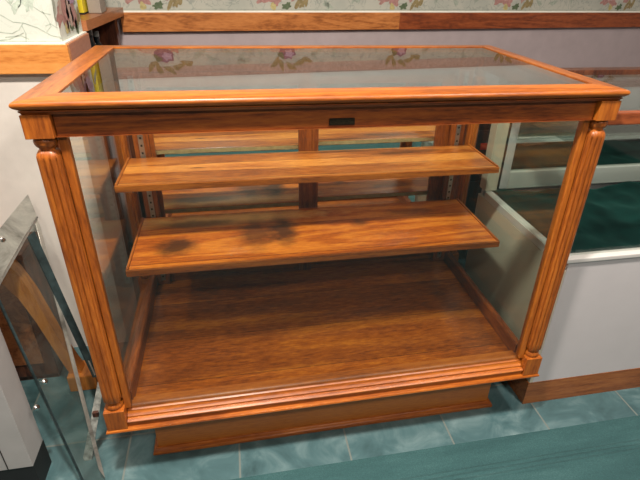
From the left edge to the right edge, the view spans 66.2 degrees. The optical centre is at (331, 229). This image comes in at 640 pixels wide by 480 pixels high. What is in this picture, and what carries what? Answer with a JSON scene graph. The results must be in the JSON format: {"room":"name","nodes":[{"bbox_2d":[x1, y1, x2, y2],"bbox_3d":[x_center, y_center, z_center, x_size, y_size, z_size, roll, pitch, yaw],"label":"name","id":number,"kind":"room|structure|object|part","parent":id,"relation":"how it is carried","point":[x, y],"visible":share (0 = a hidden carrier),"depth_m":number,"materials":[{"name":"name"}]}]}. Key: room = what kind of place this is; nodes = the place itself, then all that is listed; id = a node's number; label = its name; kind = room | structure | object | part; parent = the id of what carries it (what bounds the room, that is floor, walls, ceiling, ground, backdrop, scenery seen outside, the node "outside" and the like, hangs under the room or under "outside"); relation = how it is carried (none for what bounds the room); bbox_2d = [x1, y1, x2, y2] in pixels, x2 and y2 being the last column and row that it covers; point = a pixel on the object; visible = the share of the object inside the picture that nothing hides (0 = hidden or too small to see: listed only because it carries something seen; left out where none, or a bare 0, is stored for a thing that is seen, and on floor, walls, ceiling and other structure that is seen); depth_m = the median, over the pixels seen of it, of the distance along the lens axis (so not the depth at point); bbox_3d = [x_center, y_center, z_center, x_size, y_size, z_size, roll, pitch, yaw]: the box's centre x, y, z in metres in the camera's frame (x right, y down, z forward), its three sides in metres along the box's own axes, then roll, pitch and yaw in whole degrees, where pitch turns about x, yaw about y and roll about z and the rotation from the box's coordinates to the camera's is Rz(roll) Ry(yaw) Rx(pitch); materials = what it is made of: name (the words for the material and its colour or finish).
{"room":"shop","nodes":[
{"label":"shop","id":0,"kind":"room"},
{"bbox_2d":[0,0,136,346],"bbox_3d":[-1.543,-0.656,1.306,1.535,2.500,0.247,-4,29,-10],"label":"wall","id":1,"kind":"structure","parent":0,"point":[20,176],"depth_m":1.60,"materials":[{"name":"white paint"}]},
{"bbox_2d":[0,44,71,73],"bbox_3d":[-1.368,-0.450,1.308,1.250,0.080,0.021,-4,29,-10],"label":"trim","id":2,"kind":"structure","parent":1,"relation":"attached to","point":[14,58],"depth_m":1.39,"materials":[{"name":"orange wood"}]},
{"bbox_2d":[0,31,86,43],"bbox_3d":[-1.394,-0.546,1.394,1.244,0.004,0.257,-4,29,-10],"label":"trim","id":3,"kind":"structure","parent":1,"relation":"attached to","point":[83,32],"depth_m":1.39,"materials":[{"name":"white wood"}]},
{"bbox_2d":[52,0,82,41],"bbox_3d":[-0.790,-0.946,1.343,0.005,0.787,0.337,-4,29,-10],"label":"wall","id":4,"kind":"structure","parent":1,"relation":"attached to","point":[66,12],"depth_m":1.46,"materials":[{"name":"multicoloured paper"}]},
{"bbox_2d":[67,33,90,60],"bbox_3d":[-0.790,-0.555,1.532,0.020,0.080,0.242,-4,29,-10],"label":"trim","id":5,"kind":"structure","parent":4,"relation":"attached to","point":[80,45],"depth_m":1.51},
{"bbox_2d":[20,255,639,479],"bbox_3d":[0.439,0.883,1.266,5.200,0.060,5.200,-4,29,-10],"label":"floor","id":6,"kind":"structure","parent":0,"point":[126,455],"depth_m":1.57,"materials":[{"name":"teal tile"}]},
{"bbox_2d":[0,329,51,479],"bbox_3d":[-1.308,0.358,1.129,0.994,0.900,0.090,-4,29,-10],"label":"base cabinet","id":7,"kind":"object","parent":6,"relation":"on","point":[24,455],"visible":1,"depth_m":1.31,"materials":[{"name":"laminate"}]},
{"bbox_2d":[0,231,63,380],"bbox_3d":[-1.291,0.294,1.644,0.640,0.522,0.156,-4,29,-10],"label":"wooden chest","id":8,"kind":"object","parent":6,"relation":"on","point":[44,361],"visible":0.62,"depth_m":1.66,"materials":[{"name":"brown wood"}]},
{"bbox_3d":[-1.272,0.329,1.582,0.550,0.360,0.004,-4,29,-10],"label":"panel","id":9,"kind":"part","parent":8,"relation":"part of","materials":[{"name":"brown wood"}]},
{"bbox_3d":[-1.285,0.074,1.525,0.640,0.022,0.156,-4,29,-10],"label":"lid","id":10,"kind":"part","parent":8,"relation":"part of","materials":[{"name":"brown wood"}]},
{"bbox_2d":[2,259,97,391],"bbox_3d":[-0.945,0.291,1.596,0.252,0.591,0.085,-4,29,-10],"label":"stand","id":11,"kind":"object","parent":6,"relation":"on","point":[17,280],"visible":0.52,"depth_m":1.59,"materials":[{"name":"brown wood"}]},
{"bbox_2d":[0,195,104,479],"bbox_3d":[-0.832,0.325,1.439,0.184,0.679,0.579,-21,36,-35],"label":"glass display case","id":12,"kind":"object","parent":6,"relation":"on","point":[13,231],"visible":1,"depth_m":1.46,"materials":[{"name":"glass"}]},
{"bbox_2d":[83,383,101,460],"bbox_3d":[-0.696,0.566,1.443,0.114,0.298,0.022,-22,36,-36],"label":"metal strip","id":13,"kind":"object","parent":6,"relation":"on","point":[88,452],"visible":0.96,"depth_m":1.45,"materials":[{"name":"silver metal"}]},
{"bbox_2d":[80,7,145,254],"bbox_3d":[-1.072,-0.283,2.058,0.478,1.150,0.506,-4,29,-10],"label":"shelf","id":14,"kind":"object","parent":6,"relation":"on","point":[105,23],"depth_m":2.11,"materials":[{"name":"brown wood"}]},
{"bbox_2d":[77,0,88,14],"bbox_3d":[-0.915,-0.885,1.771,0.036,0.190,0.144,-4,29,-10],"label":"bottle","id":15,"kind":"object","parent":14,"relation":"on","point":[82,4],"visible":0.49,"depth_m":1.75,"materials":[{"name":"yellow plastic"}]},
{"bbox_2d":[87,29,95,47],"bbox_3d":[-0.894,-0.670,1.836,0.044,0.151,0.044,-4,29,-10],"label":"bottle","id":16,"kind":"object","parent":14,"relation":"in","point":[90,32],"visible":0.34,"depth_m":1.81,"materials":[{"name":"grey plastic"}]},
{"bbox_2d":[87,0,105,12],"bbox_3d":[-0.873,-0.904,1.787,0.044,0.210,0.090,-4,29,-10],"label":"box","id":17,"kind":"object","parent":14,"relation":"on","point":[94,6],"visible":1,"depth_m":1.79,"materials":[{"name":"beige cardboard"}]},
{"bbox_2d":[92,31,101,44],"bbox_3d":[-0.903,-0.697,1.901,0.044,0.134,0.044,-4,29,-10],"label":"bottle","id":18,"kind":"object","parent":14,"relation":"in","point":[95,33],"visible":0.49,"depth_m":1.87,"materials":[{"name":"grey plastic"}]},
{"bbox_2d":[8,45,630,455],"bbox_3d":[-0.031,0.044,1.568,1.300,1.099,0.693,-4,29,-10],"label":"display case","id":19,"kind":"object","parent":6,"relation":"on","point":[213,358],"visible":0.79,"depth_m":1.54,"materials":[{"name":"brown wood"}]},
{"bbox_3d":[-0.624,-0.388,1.199,0.064,0.018,0.693,-4,29,-10],"label":"rail","id":20,"kind":"part","parent":19,"relation":"part of","materials":[{"name":"brown wood"}]},
{"bbox_3d":[-0.637,0.361,1.609,0.058,0.053,0.569,-4,29,-10],"label":"rail","id":21,"kind":"part","parent":19,"relation":"part of","materials":[{"name":"brown wood"}]},
{"bbox_3d":[-0.346,-0.481,1.569,0.480,0.045,0.014,-4,29,-10],"label":"rail","id":22,"kind":"part","parent":19,"relation":"part of","materials":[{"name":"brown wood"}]},
{"bbox_3d":[-0.356,-0.170,1.740,0.480,0.664,0.003,-4,29,-10],"label":"mirror door","id":23,"kind":"part","parent":19,"relation":"part of","materials":[{"name":"brown"}]},
{"bbox_3d":[-0.365,0.150,1.913,0.480,0.065,0.014,-4,29,-10],"label":"rail","id":24,"kind":"part","parent":19,"relation":"part of","materials":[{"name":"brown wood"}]},
{"bbox_3d":[-0.079,-0.585,1.590,1.300,0.018,0.040,-4,29,-10],"label":"rail","id":25,"kind":"part","parent":19,"relation":"part of","materials":[{"name":"brown wood"}]},
{"bbox_2d":[114,144,499,192],"bbox_3d":[-0.056,-0.209,1.607,1.194,0.023,0.234,-4,29,-10],"label":"wooden shelf","id":26,"kind":"object","parent":19,"relation":"attached to","point":[231,170],"visible":1,"depth_m":1.57,"materials":[{"name":"brown wood"}]},
{"bbox_2d":[125,198,499,276],"bbox_3d":[-0.051,0.009,1.673,1.177,0.023,0.342,-4,29,-10],"label":"wooden shelf","id":27,"kind":"object","parent":19,"relation":"attached to","point":[192,243],"visible":1,"depth_m":1.63,"materials":[{"name":"brown wood"}]},
{"bbox_3d":[0.042,-0.283,1.043,1.300,0.018,0.073,-4,29,-10],"label":"rail","id":28,"kind":"part","parent":19,"relation":"part of","materials":[{"name":"brown wood"}]},
{"bbox_3d":[-0.017,-0.418,1.316,1.283,0.008,0.676,-4,29,-10],"label":"cove molding","id":29,"kind":"part","parent":19,"relation":"part of","materials":[{"name":"brown wood"}]},
{"bbox_3d":[-0.046,0.515,1.829,1.119,0.022,0.549,-4,29,-10],"label":"plinth molding","id":30,"kind":"part","parent":19,"relation":"part of","materials":[{"name":"brown wood"}]},
{"bbox_3d":[0.019,0.464,1.455,1.176,0.053,0.058,-4,29,-10],"label":"rail","id":31,"kind":"part","parent":19,"relation":"part of","materials":[{"name":"brown wood"}]},
{"bbox_3d":[0.022,-0.230,1.048,0.052,0.012,0.001,-4,29,-10],"label":"plate","id":32,"kind":"part","parent":19,"relation":"part of","materials":[{"name":"black metal"}]},
{"bbox_3d":[0.155,0.106,2.022,0.440,0.065,0.014,-4,29,-10],"label":"rail","id":33,"kind":"part","parent":19,"relation":"part of","materials":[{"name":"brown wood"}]},
{"bbox_3d":[-0.101,0.166,1.996,1.188,0.053,0.014,-4,29,-10],"label":"rail","id":34,"kind":"part","parent":19,"relation":"part of","materials":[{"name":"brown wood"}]},
{"bbox_3d":[0.164,-0.214,1.849,0.440,0.664,0.003,-4,29,-10],"label":"mirror door","id":35,"kind":"part","parent":19,"relation":"part of","materials":[{"name":"brown"}]},
{"bbox_3d":[0.174,-0.524,1.678,0.440,0.045,0.014,-4,29,-10],"label":"rail","id":36,"kind":"part","parent":19,"relation":"part of","materials":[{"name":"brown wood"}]},
{"bbox_3d":[0.598,-0.473,1.422,0.046,0.018,0.693,-4,29,-10],"label":"rail","id":37,"kind":"part","parent":19,"relation":"part of","materials":[{"name":"brown wood"}]},
{"bbox_2d":[231,415,639,479],"bbox_3d":[0.816,1.351,0.359,4.750,0.006,2.854,-4,29,-10],"label":"carpet","id":38,"kind":"object","parent":6,"relation":"on","point":[608,449],"visible":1,"depth_m":1.51,"materials":[{"name":"teal carpet"}]},
{"bbox_2d":[457,123,490,259],"bbox_3d":[0.701,-0.258,2.492,0.810,0.785,0.310,-4,29,-10],"label":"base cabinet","id":39,"kind":"object","parent":6,"relation":"on","point":[474,188],"visible":0.06,"depth_m":2.33,"materials":[{"name":"wood"}]},
{"bbox_3d":[0.727,-0.142,2.391,0.770,0.200,0.004,-4,29,-10],"label":"drawer","id":40,"kind":"part","parent":39,"relation":"part of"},
{"bbox_3d":[0.734,-0.362,2.271,0.770,0.200,0.004,-4,29,-10],"label":"drawer","id":41,"kind":"part","parent":39,"relation":"part of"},
{"bbox_2d":[464,67,639,403],"bbox_3d":[1.325,-0.024,1.843,1.429,1.027,0.586,-4,29,-10],"label":"white showcase","id":42,"kind":"object","parent":6,"relation":"on","point":[591,344],"visible":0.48,"depth_m":1.72,"materials":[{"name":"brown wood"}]},
{"bbox_3d":[0.611,-0.340,1.802,0.048,0.416,0.045,-4,29,-10],"label":"post","id":43,"kind":"part","parent":42,"relation":"part of","materials":[{"name":"beige laminate"}]},
{"bbox_3d":[0.630,0.191,1.800,0.012,0.455,0.559,-4,29,-10],"label":"panel","id":44,"kind":"part","parent":42,"relation":"part of","materials":[{"name":"beige laminate"}]},
{"bbox_3d":[0.648,-0.016,1.674,0.030,0.027,0.494,-4,29,-10],"label":"sill","id":45,"kind":"part","parent":42,"relation":"part of","materials":[{"name":"white ceramic"}]},
{"bbox_3d":[1.278,0.000,2.156,1.413,0.483,0.012,-4,29,-10],"label":"panel","id":46,"kind":"part","parent":42,"relation":"part of","materials":[{"name":"white laminate"}]},
{"bbox_2d":[492,181,639,252],"bbox_3d":[1.340,-0.070,1.804,1.376,0.033,0.499,-4,29,-10],"label":"cloth","id":47,"kind":"object","parent":42,"relation":"on","point":[610,217],"visible":0.67,"depth_m":1.75,"materials":[{"name":"fabric"}]},
{"bbox_3d":[1.288,-0.590,1.835,1.429,0.027,0.050,-4,29,-10],"label":"rail","id":48,"kind":"part","parent":42,"relation":"part of","materials":[{"name":"grey metal"}]},
{"bbox_2d":[499,123,639,188],"bbox_3d":[1.319,-0.390,1.933,1.359,0.416,0.018,-4,29,-10],"label":"mirror","id":49,"kind":"object","parent":42,"relation":"attached to","point":[536,155],"depth_m":1.90,"materials":[{"name":"mirror"}]},
{"bbox_3d":[1.332,-0.237,2.018,1.325,0.068,0.022,-4,29,-10],"label":"rail","id":50,"kind":"part","parent":42,"relation":"part of","materials":[{"name":"white ceramic"}]},
{"bbox_2d":[511,80,639,170],"bbox_3d":[1.336,-0.416,1.926,1.325,0.333,0.004,-4,29,-10],"label":"mirror","id":51,"kind":"object","parent":42,"relation":"on","point":[536,146],"depth_m":1.88,"materials":[{"name":"mirror"}]},
{"bbox_3d":[1.382,0.258,1.688,1.413,0.483,0.017,-4,29,-10],"label":"panel","id":52,"kind":"part","parent":42,"relation":"part of","materials":[{"name":"white laminate"}]},
{"bbox_3d":[1.382,0.039,1.569,1.425,0.014,0.034,-4,29,-10],"label":"sill","id":53,"kind":"part","parent":42,"relation":"part of","materials":[{"name":"white ceramic"}]},
{"bbox_3d":[1.390,-0.330,1.374,1.429,0.031,0.026,-4,29,-10],"label":"rail","id":54,"kind":"part","parent":42,"relation":"part of","materials":[{"name":"brown wood"}]},
{"bbox_2d":[105,0,639,84],"bbox_3d":[0.094,-1.170,2.340,5.234,2.500,0.105,-7,30,-16],"label":"wall","id":55,"kind":"structure","parent":0,"point":[587,46],"depth_m":2.52,"materials":[{"name":"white paint"}]},
{"bbox_2d":[121,12,399,31],"bbox_3d":[-0.279,-0.956,2.256,1.284,0.076,0.020,-7,30,-16],"label":"trim","id":56,"kind":"structure","parent":55,"relation":"attached to","point":[131,21],"depth_m":2.22,"materials":[{"name":"brown wood"}]},
{"bbox_2d":[123,11,639,12],"bbox_3d":[0.808,-1.132,2.554,3.564,0.006,0.016,-7,30,-16],"label":"trim","id":57,"kind":"structure","parent":55,"relation":"attached to","point":[123,11],"depth_m":2.45,"materials":[{"name":"white wood"}]},
{"bbox_2d":[399,13,639,28],"bbox_3d":[1.419,-1.173,2.750,2.280,0.076,0.020,-7,30,-16],"label":"trim","id":58,"kind":"structure","parent":55,"relation":"attached to","point":[407,20],"depth_m":2.61,"materials":[{"name":"brown wood"}]}
]}

